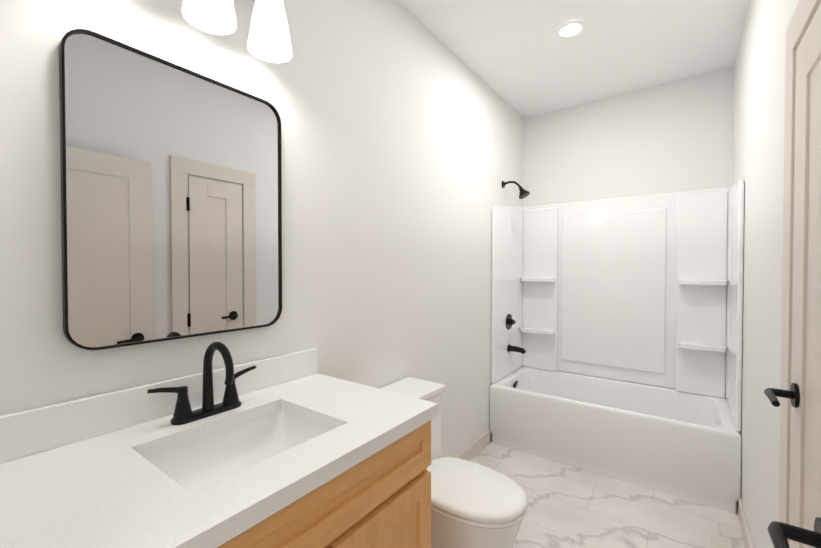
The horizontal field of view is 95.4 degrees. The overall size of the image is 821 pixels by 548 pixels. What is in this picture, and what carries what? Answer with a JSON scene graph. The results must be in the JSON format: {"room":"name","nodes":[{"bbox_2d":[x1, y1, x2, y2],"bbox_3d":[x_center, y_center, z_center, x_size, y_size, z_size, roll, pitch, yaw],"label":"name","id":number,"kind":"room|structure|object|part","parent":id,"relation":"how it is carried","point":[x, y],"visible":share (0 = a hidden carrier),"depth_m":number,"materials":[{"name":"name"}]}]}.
{"room":"bathroom","nodes":[
{"label":"bathroom","id":0,"kind":"room"},
{"bbox_2d":[0,0,522,456],"bbox_3d":[-0.001,-0.051,2.197,0.100,2.820,3.700,1,1,36],"label":"wall","id":1,"kind":"structure","parent":0,"point":[401,143],"depth_m":1.65,"materials":[{"name":"white paint"}]},
{"bbox_2d":[0,348,317,462],"bbox_3d":[-0.685,0.368,1.168,0.020,0.102,0.978,1,1,36],"label":"backsplash","id":2,"kind":"structure","parent":1,"relation":"attached to","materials":[{"name":"stone"}]},
{"bbox_2d":[59,29,281,349],"bbox_3d":[-0.677,-0.215,1.168,0.022,0.820,0.615,1,1,36],"label":"mirror","id":3,"kind":"object","parent":1,"relation":"attached to","point":[171,201],"visible":0.98,"depth_m":1.09,"materials":[{"name":"black mirror"}]},
{"bbox_2d":[182,0,291,62],"bbox_3d":[-0.607,-0.923,1.103,0.198,0.363,0.560,1,1,36],"label":"sconce","id":4,"kind":"object","parent":1,"relation":"attached to","point":[269,38],"visible":1,"depth_m":1.19,"materials":[{"name":"white glass"}]},
{"bbox_3d":[-0.584,-0.838,1.087,0.141,0.193,0.141,1,1,36],"label":"lamp shade","id":5,"kind":"part","parent":4,"relation":"part of","materials":[{"name":"white glass"}]},
{"bbox_3d":[-0.468,-0.840,1.245,0.141,0.193,0.141,1,1,36],"label":"lamp shade","id":6,"kind":"part","parent":4,"relation":"part of","materials":[{"name":"white glass"}]},
{"bbox_2d":[456,430,489,460],"bbox_3d":[0.124,1.306,2.291,0.013,0.105,1.708,1,1,36],"label":"baseboard","id":7,"kind":"structure","parent":1,"relation":"attached to","point":[470,452],"depth_m":2.78,"materials":[{"name":"beige paint"}]},
{"bbox_2d":[396,0,749,118],"bbox_3d":[0.190,-1.474,1.068,2.920,0.060,5.260,1,1,36],"label":"ceiling","id":8,"kind":"structure","parent":0,"point":[522,59],"depth_m":2.37,"materials":[{"name":"white paint"}]},
{"bbox_2d":[556,20,585,38],"bbox_3d":[0.956,-1.457,2.230,0.164,0.006,0.164,1,1,36],"label":"recessed light","id":9,"kind":"object","parent":8,"relation":"in","point":[570,29],"visible":1,"depth_m":2.22,"materials":[{"name":"white"}]},
{"bbox_2d":[471,440,744,547],"bbox_3d":[0.190,1.406,1.111,2.920,0.060,5.260,1,1,36],"label":"floor","id":10,"kind":"structure","parent":0,"point":[569,506],"depth_m":2.13,"materials":[{"name":"tile"}]},
{"bbox_2d":[0,342,437,547],"bbox_3d":[-0.447,0.788,1.000,0.610,1.179,0.978,1,1,36],"label":"bathroom vanity","id":11,"kind":"object","parent":10,"relation":"on","point":[294,450],"visible":1,"depth_m":0.94,"materials":[{"name":"white stone"}]},
{"bbox_2d":[147,342,255,424],"bbox_3d":[-0.565,0.308,1.091,0.167,0.224,0.311,1,1,36],"label":"faucet","id":12,"kind":"object","parent":11,"relation":"on","point":[232,407],"depth_m":1.10,"materials":[{"name":"black metal"}]},
{"bbox_2d":[146,411,330,493],"bbox_3d":[-0.430,0.537,0.989,0.356,0.150,0.456,1,1,36],"label":"sink","id":13,"kind":"object","parent":11,"relation":"in","point":[195,463],"depth_m":1.11,"materials":[{"name":"white ceramic"}]},
{"bbox_3d":[-0.222,0.550,0.832,0.020,0.145,0.951,1,1,36],"label":"drawer","id":14,"kind":"part","parent":11,"relation":"part of","materials":[{"name":"brown wood"}]},
{"bbox_2d":[379,377,527,547],"bbox_3d":[0.161,0.973,1.709,0.737,0.787,0.426,1,1,36],"label":"toilet","id":15,"kind":"object","parent":10,"relation":"on","point":[474,505],"visible":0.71,"depth_m":1.55,"materials":[{"name":"white ceramic"}]},
{"bbox_3d":[-0.039,0.595,1.850,0.242,0.034,0.426,1,1,36],"label":"tank lid","id":16,"kind":"part","parent":15,"relation":"part of","materials":[{"name":"white ceramic"}]},
{"bbox_3d":[-0.043,0.786,1.856,0.224,0.347,0.410,1,1,36],"label":"tank","id":17,"kind":"part","parent":15,"relation":"part of","materials":[{"name":"white ceramic"}]},
{"bbox_3d":[0.164,1.169,1.710,0.705,0.396,0.360,1,1,36],"label":"bowl","id":18,"kind":"part","parent":15,"relation":"part of","materials":[{"name":"white ceramic"}]},
{"bbox_3d":[0.254,0.936,1.640,0.505,0.030,0.382,1,1,36],"label":"lid","id":19,"kind":"part","parent":15,"relation":"part of","materials":[{"name":"white ceramic"}]},
{"bbox_3d":[0.257,0.961,1.638,0.495,0.018,0.380,1,1,36],"label":"seat","id":20,"kind":"part","parent":15,"relation":"part of","materials":[{"name":"white ceramic"}]},
{"bbox_2d":[490,179,743,513],"bbox_3d":[1.462,0.283,2.826,1.517,2.135,0.758,1,1,36],"label":"shower","id":21,"kind":"object","parent":10,"relation":"on","point":[643,290],"visible":0.96,"depth_m":2.89,"materials":[{"name":"white plastic"}]},
{"bbox_3d":[0.916,0.646,3.197,0.153,0.070,0.068,1,1,36],"label":"spout mount","id":22,"kind":"part","parent":21,"relation":"part of","materials":[{"name":"black metal"}]},
{"bbox_2d":[490,366,741,513],"bbox_3d":[1.462,1.117,2.839,1.516,0.465,0.758,1,1,36],"label":"tub","id":23,"kind":"object","parent":21,"relation":"in","point":[685,444],"depth_m":2.57,"materials":[{"name":"white plastic"}]},
{"bbox_2d":[706,532,731,547],"bbox_3d":[1.527,1.361,1.841,0.100,0.008,0.240,1,1,36],"label":"floor vent","id":24,"kind":"object","parent":10,"relation":"in","point":[715,541],"visible":1,"depth_m":1.89,"materials":[{"name":"beige metal"}]},
{"bbox_2d":[523,68,733,388],"bbox_3d":[1.717,-0.065,3.168,1.720,2.820,0.100,1,1,36],"label":"wall","id":25,"kind":"structure","parent":0,"point":[677,136],"depth_m":3.02,"materials":[{"name":"white paint"}]},
{"bbox_2d":[732,0,798,547],"bbox_3d":[0.843,-0.027,0.610,0.100,2.820,5.260,1,1,36],"label":"wall","id":26,"kind":"structure","parent":0,"point":[758,115],"depth_m":1.62,"materials":[{"name":"white paint"}]},
{"bbox_2d":[738,498,752,547],"bbox_3d":[1.518,1.315,1.647,0.013,0.105,1.098,1,1,36],"label":"baseboard","id":27,"kind":"structure","parent":26,"relation":"attached to","point":[746,535],"depth_m":1.91,"materials":[{"name":"beige paint"}]},
{"bbox_2d":[779,0,820,543],"bbox_3d":[1.008,0.311,0.941,0.018,2.135,0.600,1,1,36],"label":"door frame","id":28,"kind":"structure","parent":26,"relation":"attached to","point":[803,16],"depth_m":1.11,"materials":[{"name":"beige paint"}]},
{"bbox_2d":[789,3,820,547],"bbox_3d":[1.010,0.361,0.940,0.013,2.011,0.376,1,1,36],"label":"closet door","id":29,"kind":"structure","parent":26,"relation":"in","point":[806,169],"depth_m":0.99,"materials":[{"name":"beige paint"}]},
{"bbox_2d":[764,383,799,407],"bbox_3d":[1.019,0.337,1.022,0.068,0.066,0.148,1,1,36],"label":"door handle","id":30,"kind":"object","parent":29,"relation":"attached to","point":[792,394],"depth_m":1.03,"materials":[{"name":"black metal"}]},
{"bbox_3d":[-0.202,-1.045,0.109,0.910,0.770,0.120,1,1,36],"label":"wall","id":31,"kind":"structure","parent":0,"visible":0},
{"bbox_2d":[812,47,820,547],"bbox_3d":[0.459,0.362,0.296,0.035,2.028,0.820,1,1,36],"label":"entry door","id":32,"kind":"structure","parent":31,"relation":"in","point":[817,473],"depth_m":0.62,"materials":[{"name":"beige paint"}]},
{"bbox_2d":[767,517,820,547],"bbox_3d":[0.586,0.412,0.558,0.068,0.066,0.148,1,1,36],"label":"door handle","id":33,"kind":"object","parent":32,"relation":"attached to","point":[780,533],"depth_m":0.58,"materials":[{"name":"black metal"}]}
]}

